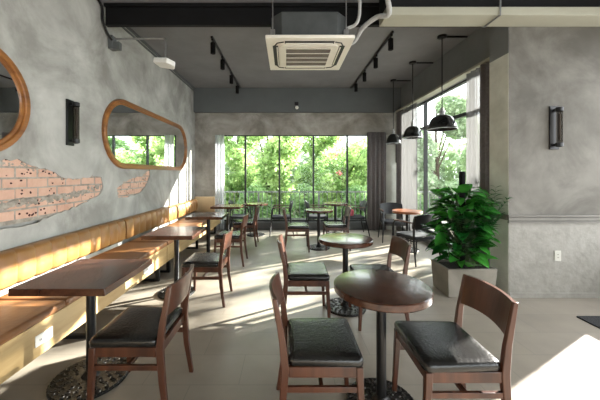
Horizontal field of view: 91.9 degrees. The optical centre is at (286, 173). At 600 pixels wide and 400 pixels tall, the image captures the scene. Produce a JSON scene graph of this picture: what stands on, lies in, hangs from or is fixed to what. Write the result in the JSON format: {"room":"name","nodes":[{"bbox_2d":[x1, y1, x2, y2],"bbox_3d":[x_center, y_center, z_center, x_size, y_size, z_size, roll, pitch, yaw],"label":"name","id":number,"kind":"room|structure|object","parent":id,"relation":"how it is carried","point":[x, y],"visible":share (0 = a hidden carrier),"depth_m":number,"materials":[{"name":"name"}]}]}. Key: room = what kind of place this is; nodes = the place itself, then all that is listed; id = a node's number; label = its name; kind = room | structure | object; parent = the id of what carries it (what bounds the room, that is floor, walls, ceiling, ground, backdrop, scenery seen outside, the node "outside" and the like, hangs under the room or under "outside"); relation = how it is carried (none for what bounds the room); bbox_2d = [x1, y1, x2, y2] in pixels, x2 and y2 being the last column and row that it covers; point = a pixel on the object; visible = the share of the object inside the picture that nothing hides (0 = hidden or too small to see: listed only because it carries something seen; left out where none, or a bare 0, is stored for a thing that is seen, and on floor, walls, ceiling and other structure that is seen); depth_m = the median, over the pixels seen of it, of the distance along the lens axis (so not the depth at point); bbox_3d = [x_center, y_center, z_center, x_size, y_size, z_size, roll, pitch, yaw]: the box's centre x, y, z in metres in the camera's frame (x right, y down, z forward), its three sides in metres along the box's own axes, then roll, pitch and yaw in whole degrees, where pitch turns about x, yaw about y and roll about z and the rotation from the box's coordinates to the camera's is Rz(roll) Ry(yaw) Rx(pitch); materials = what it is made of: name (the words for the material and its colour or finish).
{"room":"cafe","nodes":[
{"label":"cafe","id":0,"kind":"room"},
{"bbox_2d":[0,0,194,295],"bbox_3d":[-2.529,-0.380,2.375,0.302,3.640,10.750,0,0,0],"label":"wall","id":1,"kind":"structure","parent":0,"point":[49,187],"depth_m":3.26,"materials":[{"name":"grey paint"}]},
{"bbox_2d":[0,49,30,151],"bbox_3d":[-2.356,-0.605,1.225,0.042,0.920,2.850,0,0,0],"label":"wall mirror","id":2,"kind":"object","parent":1,"relation":"attached to","point":[15,106],"visible":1,"depth_m":2.48,"materials":[{"name":"brown wood"}]},
{"bbox_2d":[0,62,19,138],"bbox_3d":[-2.370,-0.605,1.225,0.012,0.758,2.688,0,0,0],"label":"mirror glass","id":3,"kind":"object","parent":2,"relation":"attached to","point":[9,81],"depth_m":2.46,"materials":[{"name":"silver mirror"}]},
{"bbox_2d":[66,99,79,145],"bbox_3d":[-2.324,-0.560,3.170,0.110,0.500,0.110,0,0,0],"label":"wall sconce","id":4,"kind":"object","parent":1,"relation":"attached to","point":[72,108],"visible":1,"depth_m":3.15,"materials":[{"name":"black metal"}]},
{"bbox_2d":[97,0,112,40],"bbox_3d":[-2.352,-1.992,3.708,0.046,0.446,0.328,0,0,5],"label":"cable bundle","id":5,"kind":"object","parent":1,"relation":"attached to","point":[99,1],"visible":1,"depth_m":3.69,"materials":[{"name":"black plastic"}]},
{"bbox_2d":[108,35,174,69],"bbox_3d":[-1.938,-1.643,3.886,0.882,0.415,0.265,0,0,0],"label":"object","id":6,"kind":"object","parent":1,"relation":"attached to","point":[114,45],"visible":0.98,"depth_m":3.87,"materials":[{"name":"grey paint"}]},
{"bbox_2d":[102,99,186,170],"bbox_3d":[-2.356,-0.575,5.260,0.042,1.000,3.080,0,0,0],"label":"wall mirror","id":7,"kind":"object","parent":1,"relation":"attached to","point":[134,136],"visible":1,"depth_m":4.68,"materials":[{"name":"brown wood"}]},
{"bbox_2d":[122,27,194,90],"bbox_3d":[-2.365,-2.155,5.670,0.030,0.090,3.420,0,0,0],"label":"trim","id":8,"kind":"structure","parent":1,"relation":"attached to","point":[155,54],"depth_m":5.03,"materials":[{"name":"grey paint"}]},
{"bbox_2d":[100,0,479,87],"bbox_3d":[0.770,-2.275,2.375,6.900,0.150,10.750,0,0,0],"label":"ceiling","id":9,"kind":"structure","parent":0,"point":[244,49],"depth_m":5.25,"materials":[{"name":"paint"}]},
{"bbox_2d":[210,36,239,93],"bbox_3d":[-1.200,-2.075,5.995,0.080,0.250,2.750,0,0,0],"label":"track","id":10,"kind":"object","parent":9,"relation":"attached to","point":[213,44],"visible":1,"depth_m":5.37,"materials":[{"name":"black metal"}]},
{"bbox_2d":[265,0,354,69],"bbox_3d":[0.245,-1.807,3.540,0.950,0.786,0.950,0,0,0],"label":"air conditioner","id":11,"kind":"object","parent":9,"relation":"hanging from","point":[296,40],"visible":0.98,"depth_m":3.17,"materials":[{"name":"beige plastic"}]},
{"bbox_2d":[286,48,330,65],"bbox_3d":[0.245,-1.421,3.540,0.510,0.005,0.510,0,0,0],"label":"grille","id":12,"kind":"object","parent":11,"relation":"attached to","point":[294,56],"depth_m":3.50,"materials":[{"name":"white plastic"}]},
{"bbox_2d":[352,0,391,44],"bbox_3d":[0.889,-1.867,3.257,0.248,0.685,0.644,0,0,-21],"label":"insulated pipe","id":13,"kind":"object","parent":11,"relation":"attached to","point":[366,24],"visible":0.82,"depth_m":3.15,"materials":[{"name":"white plastic"}]},
{"bbox_2d":[347,0,360,28],"bbox_3d":[0.738,-1.896,3.175,0.154,0.608,0.048,0,0,26],"label":"insulated pipe","id":14,"kind":"object","parent":9,"relation":"attached to","point":[355,24],"visible":0.98,"depth_m":3.14,"materials":[{"name":"white plastic"}]},
{"bbox_2d":[350,31,393,91],"bbox_3d":[1.630,-2.075,5.910,0.080,0.250,2.920,0,0,0],"label":"track","id":15,"kind":"object","parent":9,"relation":"attached to","point":[389,39],"visible":1,"depth_m":5.30,"materials":[{"name":"black metal"}]},
{"bbox_2d":[386,79,410,144],"bbox_3d":[2.606,-1.452,6.790,0.568,1.496,0.336,0,0,0],"label":"pendant lamp","id":16,"kind":"object","parent":9,"relation":"hanging from","point":[393,139],"visible":1,"depth_m":6.76,"materials":[{"name":"black metal"}]},
{"bbox_2d":[402,61,432,138],"bbox_3d":[2.577,-1.452,5.700,0.586,1.496,0.372,0,0,0],"label":"pendant lamp","id":17,"kind":"object","parent":9,"relation":"hanging from","point":[412,132],"visible":1,"depth_m":5.66,"materials":[{"name":"black metal"}]},
{"bbox_2d":[427,34,467,131],"bbox_3d":[2.525,-1.452,4.587,0.569,1.496,0.440,0,0,31],"label":"pendant lamp","id":18,"kind":"object","parent":9,"relation":"hanging from","point":[442,122],"visible":1,"depth_m":4.59,"materials":[{"name":"black metal"}]},
{"bbox_2d":[483,0,500,27],"bbox_3d":[2.280,-1.944,3.225,0.018,0.511,0.269,0,0,0],"label":"conduit pipe","id":19,"kind":"object","parent":9,"relation":"attached to","point":[499,15],"visible":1,"depth_m":3.11,"materials":[{"name":"paint"}]},
{"bbox_2d":[195,113,396,196],"bbox_3d":[0.410,-0.380,7.610,5.580,3.640,0.220,0,0,0],"label":"wall","id":20,"kind":"structure","parent":0,"point":[207,125],"depth_m":7.50,"materials":[{"name":"grey concrete"}]},
{"bbox_2d":[195,189,214,190],"bbox_3d":[-2.120,0.415,7.485,0.520,0.050,0.030,0,0,0],"label":"trim","id":21,"kind":"structure","parent":20,"relation":"attached to","point":[195,189],"depth_m":7.47,"materials":[{"name":"grey concrete"}]},
{"bbox_2d":[222,222,366,229],"bbox_3d":[0.300,1.340,7.600,4.320,0.200,0.240,0,0,0],"label":"trim","id":22,"kind":"structure","parent":20,"relation":"attached to","point":[260,225],"depth_m":7.48,"materials":[{"name":"grey paint"}]},
{"bbox_2d":[224,135,366,221],"bbox_3d":[0.300,0.115,7.580,4.320,2.250,0.070,0,0,0],"label":"window","id":23,"kind":"structure","parent":20,"relation":"in","point":[258,220],"depth_m":7.55,"materials":[{"name":"black metal"}]},
{"bbox_2d":[194,88,400,112],"bbox_3d":[0.260,-1.890,7.440,5.280,0.620,0.120,0,0,0],"label":"ceiling beam","id":24,"kind":"structure","parent":20,"relation":"attached to","point":[206,100],"depth_m":7.38,"materials":[{"name":"grey paint"}]},
{"bbox_2d":[367,132,385,229],"bbox_3d":[2.275,0.180,7.357,0.490,2.480,0.102,0,0,0],"label":"curtain","id":25,"kind":"object","parent":20,"relation":"hanging from","point":[376,141],"visible":0.91,"depth_m":7.35,"materials":[{"name":"grey fabric"}]},
{"bbox_2d":[386,135,395,229],"bbox_3d":[2.690,0.215,7.475,0.420,2.450,0.050,0,0,0],"label":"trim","id":26,"kind":"structure","parent":20,"relation":"attached to","point":[390,149],"depth_m":7.45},
{"bbox_2d":[0,229,599,399],"bbox_3d":[0.770,1.500,2.375,6.900,0.120,10.750,0,0,0],"label":"floor","id":27,"kind":"structure","parent":0,"point":[235,351],"depth_m":2.55,"materials":[{"name":"tile"}]},
{"bbox_2d":[8,259,151,399],"bbox_3d":[-1.385,1.065,2.050,0.580,0.750,0.620,0,0,0],"label":"rectangular table","id":28,"kind":"object","parent":27,"relation":"on","point":[90,278],"visible":0.76,"depth_m":1.97,"materials":[{"name":"brown wood"}]},
{"bbox_2d":[0,220,166,383],"bbox_3d":[-2.021,1.038,1.430,0.706,0.805,5.256,0,0,0],"label":"bench","id":29,"kind":"object","parent":27,"relation":"on","point":[22,318],"visible":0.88,"depth_m":2.40,"materials":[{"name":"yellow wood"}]},
{"bbox_2d":[0,300,64,345],"bbox_3d":[-1.954,0.980,1.350,0.572,0.059,1.692,0,0,0],"label":"seat cushion","id":30,"kind":"object","parent":29,"relation":"on","point":[18,318],"depth_m":1.98,"materials":[{"name":"brown leather"}]},
{"bbox_2d":[35,326,52,347],"bbox_3d":[-1.674,1.122,2.000,0.012,0.075,0.140,0,0,0],"label":"wall socket","id":31,"kind":"object","parent":29,"relation":"attached to","point":[47,334],"visible":1,"depth_m":1.99,"materials":[{"name":"white plastic"}]},
{"bbox_2d":[0,242,166,305],"bbox_3d":[-1.954,0.980,3.130,0.572,0.059,1.852,0,0,0],"label":"seat cushion","id":32,"kind":"object","parent":29,"relation":"on","point":[129,250],"depth_m":3.42,"materials":[{"name":"brown leather"}]},
{"bbox_2d":[143,263,152,274],"bbox_3d":[-1.674,1.140,3.500,0.012,0.075,0.220,0,0,0],"label":"wall socket","id":33,"kind":"object","parent":29,"relation":"attached to","point":[150,267],"visible":0.85,"depth_m":3.48,"materials":[{"name":"white plastic"}]},
{"bbox_2d":[86,264,193,399],"bbox_3d":[-0.906,1.046,1.900,0.519,0.789,0.455,0,0,0],"label":"dining chair","id":34,"kind":"object","parent":27,"relation":"on","point":[138,331],"visible":1,"depth_m":1.71,"materials":[{"name":"brown wood"}]},
{"bbox_2d":[118,199,219,272],"bbox_3d":[-2.021,1.038,5.685,0.706,0.805,3.226,0,0,0],"label":"bench","id":35,"kind":"object","parent":27,"relation":"on","point":[136,224],"visible":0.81,"depth_m":5.04,"materials":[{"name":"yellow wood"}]},
{"bbox_2d":[129,223,201,244],"bbox_3d":[-1.954,0.980,4.885,0.572,0.059,1.622,0,0,0],"label":"seat cushion","id":36,"kind":"object","parent":35,"relation":"on","point":[169,242],"depth_m":5.25,"materials":[{"name":"brown leather"}]},
{"bbox_2d":[174,218,206,224],"bbox_3d":[-1.954,0.980,6.500,0.572,0.059,1.592,0,0,0],"label":"seat cushion","id":37,"kind":"object","parent":35,"relation":"on","point":[204,222],"depth_m":5.80,"materials":[{"name":"brown leather"}]},
{"bbox_2d":[141,227,206,299],"bbox_3d":[-1.340,1.065,3.520,0.570,0.750,0.580,0,0,0],"label":"rectangular table","id":38,"kind":"object","parent":27,"relation":"on","point":[176,234],"visible":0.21,"depth_m":3.48,"materials":[{"name":"brown wood"}]},
{"bbox_2d":[194,197,214,230],"bbox_3d":[-2.110,1.010,7.405,0.520,0.860,0.170,0,0,0],"label":"end panel","id":39,"kind":"object","parent":27,"relation":"on","point":[204,203],"visible":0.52,"depth_m":7.40,"materials":[{"name":"yellow leather"}]},
{"bbox_2d":[180,227,232,307],"bbox_3d":[-0.891,1.046,3.350,0.519,0.789,0.455,0,0,0],"label":"dining chair","id":40,"kind":"object","parent":27,"relation":"on","point":[206,262],"visible":0.94,"depth_m":3.15,"materials":[{"name":"brown wood"}]},
{"bbox_2d":[185,212,228,251],"bbox_3d":[-1.340,1.065,4.940,0.590,0.750,0.580,0,0,0],"label":"rectangular table","id":41,"kind":"object","parent":27,"relation":"on","point":[208,216],"visible":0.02,"depth_m":4.91,"materials":[{"name":"brown wood"}]},
{"bbox_2d":[215,135,223,229],"bbox_3d":[-1.720,0.210,7.401,0.241,2.420,0.067,0,0,0],"label":"sheer curtain","id":42,"kind":"object","parent":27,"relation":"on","point":[219,139],"visible":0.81,"depth_m":7.40,"materials":[{"name":"white fabric"}]},
{"bbox_2d":[210,204,243,230],"bbox_3d":[-1.300,1.065,6.360,0.620,0.750,0.560,0,0,0],"label":"rectangular table","id":43,"kind":"object","parent":27,"relation":"on","point":[227,207],"visible":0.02,"depth_m":6.33,"materials":[{"name":"brown wood"}]},
{"bbox_2d":[214,213,248,266],"bbox_3d":[-0.886,1.046,4.720,0.519,0.789,0.455,0,0,0],"label":"dining chair","id":44,"kind":"object","parent":27,"relation":"on","point":[237,236],"visible":0.87,"depth_m":4.51,"materials":[{"name":"brown wood"}]},
{"bbox_2d":[228,200,251,234],"bbox_3d":[-1.142,1.041,7.019,0.576,0.802,0.592,0,0,-3],"label":"armchair","id":45,"kind":"object","parent":27,"relation":"on","point":[234,216],"visible":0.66,"depth_m":6.80,"materials":[{"name":"brown wood"}]},
{"bbox_2d":[231,214,246,218],"bbox_3d":[-1.120,1.025,7.020,0.440,0.060,0.460,0,0,-3],"label":"seat cushion","id":46,"kind":"object","parent":45,"relation":"on","point":[234,216],"depth_m":6.80,"materials":[{"name":"leather"}]},
{"bbox_2d":[232,205,259,246],"bbox_3d":[-0.821,1.046,5.950,0.519,0.789,0.455,0,0,0],"label":"dining chair","id":47,"kind":"object","parent":27,"relation":"on","point":[251,223],"visible":0.91,"depth_m":5.74,"materials":[{"name":"brown wood"}]},
{"bbox_2d":[243,202,267,236],"bbox_3d":[-0.740,1.065,6.860,0.580,0.750,0.580,0,0,0],"label":"round table","id":48,"kind":"object","parent":27,"relation":"on","point":[255,204],"visible":0.7,"depth_m":6.78,"materials":[{"name":"brown wood"}]},
{"bbox_2d":[269,200,293,236],"bbox_3d":[-0.118,1.041,6.930,0.576,0.802,0.592,0,0,0],"label":"armchair","id":49,"kind":"object","parent":27,"relation":"on","point":[274,217],"visible":0.98,"depth_m":6.70,"materials":[{"name":"black metal"}]},
{"bbox_2d":[272,214,289,219],"bbox_3d":[-0.140,1.025,6.930,0.440,0.060,0.460,0,0,0],"label":"seat cushion","id":50,"kind":"object","parent":49,"relation":"on","point":[274,216],"depth_m":6.74,"materials":[{"name":"leather"}]},
{"bbox_2d":[282,207,309,251],"bbox_3d":[0.161,1.046,5.550,0.519,0.789,0.455,0,0,0],"label":"dining chair","id":51,"kind":"object","parent":27,"relation":"on","point":[296,227],"visible":0.94,"depth_m":5.33,"materials":[{"name":"brown wood"}]},
{"bbox_2d":[277,234,330,318],"bbox_3d":[0.156,1.046,2.955,0.519,0.789,0.455,0,0,0],"label":"dining chair","id":52,"kind":"object","parent":27,"relation":"on","point":[295,274],"visible":0.91,"depth_m":2.74,"materials":[{"name":"brown wood"}]},
{"bbox_2d":[269,272,364,399],"bbox_3d":[0.154,1.046,1.730,0.519,0.789,0.455,0,0,0],"label":"dining chair","id":53,"kind":"object","parent":27,"relation":"on","point":[319,348],"visible":1,"depth_m":1.54,"materials":[{"name":"brown wood"}]},
{"bbox_2d":[305,200,328,233],"bbox_3d":[0.698,1.041,7.000,0.576,0.802,0.592,0,0,0],"label":"armchair","id":54,"kind":"object","parent":27,"relation":"on","point":[324,217],"visible":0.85,"depth_m":6.77,"materials":[{"name":"black metal"}]},
{"bbox_2d":[307,214,326,218],"bbox_3d":[0.720,1.025,7.000,0.440,0.060,0.460,0,0,0],"label":"seat cushion","id":55,"kind":"object","parent":54,"relation":"on","point":[311,216],"depth_m":6.79,"materials":[{"name":"fabric"}]},
{"bbox_2d":[305,208,332,250],"bbox_3d":[0.620,1.065,5.660,0.544,0.750,0.544,0,0,0],"label":"round table","id":56,"kind":"object","parent":27,"relation":"on","point":[318,247],"visible":0.86,"depth_m":5.63,"materials":[{"name":"brown wood"}]},
{"bbox_2d":[323,202,347,232],"bbox_3d":[1.150,1.065,6.920,0.580,0.750,0.580,0,0,0],"label":"round table","id":57,"kind":"object","parent":27,"relation":"on","point":[334,204],"visible":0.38,"depth_m":6.82,"materials":[{"name":"brown wood"}]},
{"bbox_2d":[323,206,350,250],"bbox_3d":[0.979,1.046,5.660,0.519,0.789,0.455,0,0,0],"label":"dining chair","id":58,"kind":"object","parent":27,"relation":"on","point":[334,226],"visible":0.81,"depth_m":5.45,"materials":[{"name":"brown wood"}]},
{"bbox_2d":[318,233,372,316],"bbox_3d":[0.630,1.065,3.130,0.580,0.750,0.580,0,0,0],"label":"round table","id":59,"kind":"object","parent":27,"relation":"on","point":[338,306],"visible":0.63,"depth_m":3.06,"materials":[{"name":"brown wood"}]},
{"bbox_2d":[341,200,369,236],"bbox_3d":[1.622,1.041,6.930,0.576,0.802,0.592,0,0,0],"label":"armchair","id":60,"kind":"object","parent":27,"relation":"on","point":[363,204],"visible":0.78,"depth_m":6.71,"materials":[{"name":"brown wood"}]},
{"bbox_2d":[343,214,364,219],"bbox_3d":[1.600,1.025,6.930,0.440,0.060,0.460,0,0,0],"label":"seat cushion","id":61,"kind":"object","parent":60,"relation":"on","point":[356,216],"depth_m":6.71,"materials":[{"name":"fabric"}]},
{"bbox_2d":[348,235,410,330],"bbox_3d":[0.914,1.046,2.880,0.519,0.789,0.455,0,0,0],"label":"dining chair","id":62,"kind":"object","parent":27,"relation":"on","point":[399,246],"visible":0.43,"depth_m":2.93,"materials":[{"name":"brown wood"}]},
{"bbox_2d":[334,269,433,399],"bbox_3d":[0.590,1.065,1.815,0.586,0.750,0.586,0,0,0],"label":"round table","id":63,"kind":"object","parent":27,"relation":"on","point":[383,292],"visible":0.89,"depth_m":1.79,"materials":[{"name":"brown wood"}]},
{"bbox_2d":[378,202,411,243],"bbox_3d":[2.303,1.041,6.272,0.592,0.802,0.576,0,0,7],"label":"armchair","id":64,"kind":"object","parent":27,"relation":"on","point":[385,208],"visible":0.73,"depth_m":6.45,"materials":[{"name":"black metal"}]},
{"bbox_2d":[381,219,405,224],"bbox_3d":[2.300,1.025,6.250,0.460,0.060,0.440,0,0,7],"label":"seat cushion","id":65,"kind":"object","parent":64,"relation":"on","point":[386,221],"depth_m":6.07,"materials":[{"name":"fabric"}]},
{"bbox_2d":[392,209,422,252],"bbox_3d":[2.280,1.065,5.500,0.540,0.750,0.540,0,0,0],"label":"round table","id":66,"kind":"object","parent":27,"relation":"on","point":[407,212],"visible":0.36,"depth_m":5.41,"materials":[{"name":"red wood"}]},
{"bbox_2d":[392,214,440,266],"bbox_3d":[2.148,1.041,4.839,0.592,0.802,0.576,0,0,-21],"label":"armchair","id":67,"kind":"object","parent":27,"relation":"on","point":[416,236],"visible":0.7,"depth_m":4.62,"materials":[{"name":"black plastic"}]},
{"bbox_2d":[396,231,433,239],"bbox_3d":[2.140,1.025,4.860,0.460,0.060,0.440,0,0,-21],"label":"seat cushion","id":68,"kind":"object","parent":67,"relation":"on","point":[418,235],"depth_m":4.75,"materials":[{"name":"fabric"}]},
{"bbox_2d":[392,274,517,399],"bbox_3d":[0.949,1.046,1.690,0.519,0.789,0.455,0,0,0],"label":"dining chair","id":69,"kind":"object","parent":27,"relation":"on","point":[441,351],"visible":0.99,"depth_m":1.55,"materials":[{"name":"brown wood"}]},
{"bbox_2d":[431,259,496,296],"bbox_3d":[2.152,1.272,3.560,0.574,0.335,0.400,0,0,0],"label":"concrete planter","id":70,"kind":"object","parent":27,"relation":"on","point":[447,276],"visible":0.73,"depth_m":3.38,"materials":[{"name":"concrete"}]},
{"bbox_2d":[420,184,501,267],"bbox_3d":[2.106,0.623,3.561,0.846,1.030,0.885,0,0,20],"label":"philodendron","id":71,"kind":"object","parent":70,"relation":"on","point":[439,244],"visible":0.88,"depth_m":3.38,"materials":[{"name":"green plant"}]},
{"bbox_2d":[459,171,464,268],"bbox_3d":[2.107,0.552,3.490,0.068,1.165,0.068,0,0,0],"label":"pole","id":72,"kind":"object","parent":70,"relation":"on","point":[462,173],"visible":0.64,"depth_m":3.46,"materials":[{"name":"black metal"}]},
{"bbox_2d":[431,182,510,267],"bbox_3d":[2.158,0.622,3.599,0.782,1.027,0.946,0,0,0],"label":"areca palm","id":73,"kind":"object","parent":70,"relation":"on","point":[491,199],"visible":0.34,"depth_m":3.40,"materials":[{"name":"green plant"}]},
{"bbox_2d":[577,316,599,328],"bbox_3d":[3.335,1.434,2.800,0.850,0.012,0.240,0,0,0],"label":"doormat","id":74,"kind":"object","parent":27,"relation":"on","point":[593,320],"visible":1,"depth_m":2.85,"materials":[{"name":"black rubber"}]},
{"bbox_2d":[401,27,488,107],"bbox_3d":[3.010,-0.380,5.595,0.220,3.640,3.810,0,0,0],"label":"wall","id":75,"kind":"structure","parent":0,"point":[474,49],"depth_m":5.12,"materials":[{"name":"paint"}]},
{"bbox_2d":[104,3,378,26],"bbox_3d":[0.835,-2.061,3.800,6.370,0.278,0.160,0,0,0],"label":"beam","id":76,"kind":"structure","parent":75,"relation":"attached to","point":[116,14],"depth_m":3.75,"materials":[{"name":"black metal"}]},
{"bbox_2d":[418,230,452,253],"bbox_3d":[3.010,1.340,5.675,0.220,0.200,3.350,0,0,0],"label":"trim","id":77,"kind":"structure","parent":75,"relation":"attached to","point":[429,241],"depth_m":5.99,"materials":[{"name":"grey paint"}]},
{"bbox_2d":[417,80,465,232],"bbox_3d":[3.020,-0.170,5.675,0.070,2.820,3.350,0,0,0],"label":"window","id":78,"kind":"structure","parent":75,"relation":"in","point":[425,103],"depth_m":6.30,"materials":[{"name":"black metal"}]},
{"bbox_2d":[395,57,488,112],"bbox_3d":[2.824,-1.577,5.535,0.148,0.035,3.670,0,0,0],"label":"track","id":79,"kind":"object","parent":75,"relation":"attached to","point":[462,75],"visible":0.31,"depth_m":5.05,"materials":[{"name":"beige metal"}]},
{"bbox_2d":[396,110,401,231],"bbox_3d":[2.800,-0.070,7.205,0.083,2.980,0.310,0,0,0],"label":"curtain","id":80,"kind":"object","parent":79,"relation":"hanging from","point":[399,113],"visible":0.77,"depth_m":7.22,"materials":[{"name":"grey fabric"}]},
{"bbox_2d":[401,103,417,231],"bbox_3d":[2.800,-0.065,6.660,0.099,2.970,0.721,0,0,0],"label":"sheer curtain","id":81,"kind":"object","parent":79,"relation":"hanging from","point":[409,146],"visible":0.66,"depth_m":6.61,"materials":[{"name":"white fabric"}]},
{"bbox_2d":[466,68,479,258],"bbox_3d":[2.802,-0.065,4.350,0.094,2.970,0.381,0,0,0],"label":"sheer curtain","id":82,"kind":"object","parent":79,"relation":"hanging from","point":[473,78],"visible":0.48,"depth_m":4.34,"materials":[{"name":"white fabric"}]},
{"bbox_2d":[479,61,488,261],"bbox_3d":[2.798,-0.070,3.945,0.101,2.980,0.410,0,0,0],"label":"curtain","id":83,"kind":"object","parent":79,"relation":"hanging from","point":[484,68],"visible":0.21,"depth_m":4.11,"materials":[{"name":"grey fabric"}]},
{"bbox_2d":[509,27,599,292],"bbox_3d":[3.300,-0.380,3.530,1.440,3.640,0.320,0,0,0],"label":"wall","id":84,"kind":"structure","parent":0,"point":[549,66],"depth_m":3.37,"materials":[{"name":"concrete"}]},
{"bbox_2d":[379,7,599,26],"bbox_3d":[2.545,-1.755,3.245,2.950,0.090,0.250,0,0,0],"label":"trim","id":85,"kind":"structure","parent":84,"relation":"attached to","point":[400,16],"depth_m":3.17,"materials":[{"name":"beige paint"}]},
{"bbox_2d":[379,0,599,13],"bbox_3d":[2.545,-2.000,3.265,2.950,0.400,0.210,0,0,0],"label":"trim","id":86,"kind":"structure","parent":84,"relation":"attached to","point":[395,3],"depth_m":3.16,"materials":[{"name":"black metal"}]},
{"bbox_2d":[489,53,508,294],"bbox_3d":[2.578,0.015,3.532,0.004,2.850,0.316,0,0,0],"label":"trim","id":87,"kind":"structure","parent":84,"relation":"attached to","point":[499,68],"depth_m":3.50,"materials":[{"name":"grey paint"}]},
{"bbox_2d":[489,27,508,62],"bbox_3d":[2.578,-1.805,3.532,0.004,0.790,0.316,0,0,0],"label":"trim","id":88,"kind":"structure","parent":84,"relation":"attached to","point":[498,36],"depth_m":3.53,"materials":[{"name":"paint"}]},
{"bbox_2d":[491,214,599,222],"bbox_3d":[3.285,0.521,3.513,1.470,0.093,0.354,0,0,0],"label":"trim","id":89,"kind":"structure","parent":84,"relation":"attached to","point":[511,218],"depth_m":3.35,"materials":[{"name":"concrete"}]},
{"bbox_2d":[549,106,563,148],"bbox_3d":[3.095,-0.535,3.314,0.110,0.500,0.110,0,0,0],"label":"wall sconce","id":90,"kind":"object","parent":84,"relation":"attached to","point":[555,112],"visible":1,"depth_m":3.33,"materials":[{"name":"black metal"}]},
{"bbox_2d":[554,251,560,260],"bbox_3d":[3.140,0.950,3.364,0.075,0.120,0.012,0,0,0],"label":"wall socket","id":91,"kind":"object","parent":84,"relation":"attached to","point":[557,254],"visible":1,"depth_m":3.36,"materials":[{"name":"white plastic"}]},
{"bbox_3d":[4.120,-0.380,0.345,0.200,3.640,6.690,0,0,0],"label":"wall","id":92,"kind":"structure","parent":0,"visible":0},
{"bbox_2d":[509,293,599,297],"bbox_3d":[3.300,1.410,3.364,1.440,0.060,0.012,0,0,0],"label":"baseboard","id":93,"kind":"structure","parent":92,"relation":"attached to","point":[513,295],"depth_m":3.36,"materials":[{"name":"paint"}]},
{"label":"outside","id":94,"kind":"structure","parent":0,"visible":0},
{"bbox_2d":[224,206,419,217],"bbox_3d":[0.000,1.890,24.500,60.000,0.300,31.000,0,0,0],"label":"ground","id":95,"kind":"structure","parent":94,"point":[281,212],"depth_m":13.11,"materials":[{"name":"concrete"}]},
{"bbox_2d":[224,136,260,210],"bbox_3d":[-2.420,-0.652,13.793,3.039,5.057,2.348,0,0,0],"label":"tree","id":96,"kind":"object","parent":95,"relation":"on","point":[236,165],"visible":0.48,"depth_m":13.22,"materials":[{"name":"green plant"}]},
{"bbox_2d":[231,183,277,217],"bbox_3d":[-1.110,1.085,9.633,1.668,1.558,0.909,0,0,0],"label":"shrub","id":97,"kind":"object","parent":95,"relation":"on","point":[254,198],"visible":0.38,"depth_m":9.55,"materials":[{"name":"green plant"}]},
{"bbox_2d":[238,136,304,217],"bbox_3d":[-0.642,-0.162,11.482,2.711,4.162,2.297,0,0,6],"label":"tree","id":98,"kind":"object","parent":95,"relation":"on","point":[268,178],"visible":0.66,"depth_m":10.96,"materials":[{"name":"green plant"}]},
{"bbox_2d":[284,183,328,217],"bbox_3d":[0.610,1.082,9.671,1.670,1.557,0.974,0,0,0],"label":"shrub","id":99,"kind":"object","parent":95,"relation":"on","point":[308,199],"visible":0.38,"depth_m":9.57,"materials":[{"name":"green plant"}]},
{"bbox_2d":[293,136,343,197],"bbox_3d":[1.577,-0.555,13.961,2.547,4.855,2.326,0,0,12],"label":"tree","id":100,"kind":"object","parent":95,"relation":"on","point":[323,143],"visible":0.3,"depth_m":13.39,"materials":[{"name":"green plant"}]},
{"bbox_2d":[302,138,366,217],"bbox_3d":[2.107,0.273,11.278,3.038,3.287,2.115,0,0,-5],"label":"flowering tree","id":101,"kind":"object","parent":95,"relation":"on","point":[328,173],"visible":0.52,"depth_m":10.97,"materials":[{"name":"green plant"}]},
{"bbox_2d":[224,136,465,205],"bbox_3d":[4.513,-0.012,16.171,23.179,4.497,2.118,0,0,0],"label":"hedge","id":102,"kind":"object","parent":95,"relation":"on","point":[449,169],"visible":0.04,"depth_m":15.94,"materials":[{"name":"green plant"}]},
{"bbox_2d":[333,185,366,217],"bbox_3d":[2.288,1.098,9.655,1.583,1.499,0.912,0,0,0],"label":"shrub","id":103,"kind":"object","parent":95,"relation":"on","point":[359,198],"visible":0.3,"depth_m":9.54,"materials":[{"name":"green plant"}]},
{"bbox_2d":[344,137,366,203],"bbox_3d":[3.812,-0.115,14.647,2.995,3.867,2.053,0,0,0],"label":"tree","id":104,"kind":"object","parent":95,"relation":"on","point":[364,139],"visible":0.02,"depth_m":14.48,"materials":[{"name":"green plant"}]},
{"bbox_2d":[417,187,431,214],"bbox_3d":[4.040,1.086,9.642,1.698,1.577,0.923,0,0,0],"label":"shrub","id":105,"kind":"object","parent":95,"relation":"on","point":[418,194],"visible":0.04,"depth_m":9.57,"materials":[{"name":"green plant"}]},
{"bbox_2d":[417,92,465,213],"bbox_3d":[6.388,-0.754,12.282,3.286,5.279,2.244,0,0,16],"label":"tree","id":106,"kind":"object","parent":95,"relation":"on","point":[454,104],"visible":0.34,"depth_m":11.91,"materials":[{"name":"green plant"}]},
{"bbox_2d":[456,149,465,170],"bbox_3d":[9.539,-0.226,13.264,3.277,4.238,2.177,0,0,20],"label":"tree","id":107,"kind":"object","parent":95,"relation":"on","point":[462,159],"visible":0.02,"depth_m":13.48,"materials":[{"name":"green plant"}]},
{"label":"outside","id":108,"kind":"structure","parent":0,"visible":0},
{"bbox_3d":[1.000,1.520,1.500,26.000,0.120,15.000,0,0,0],"label":"terrace","id":109,"kind":"object","parent":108,"visible":0},
{"bbox_2d":[224,191,439,218],"bbox_3d":[0.050,0.990,8.750,9.150,0.940,0.060,0,0,0],"label":"terrace railing","id":110,"kind":"object","parent":109,"relation":"on","point":[225,192],"visible":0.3,"depth_m":8.74,"materials":[{"name":"black metal"}]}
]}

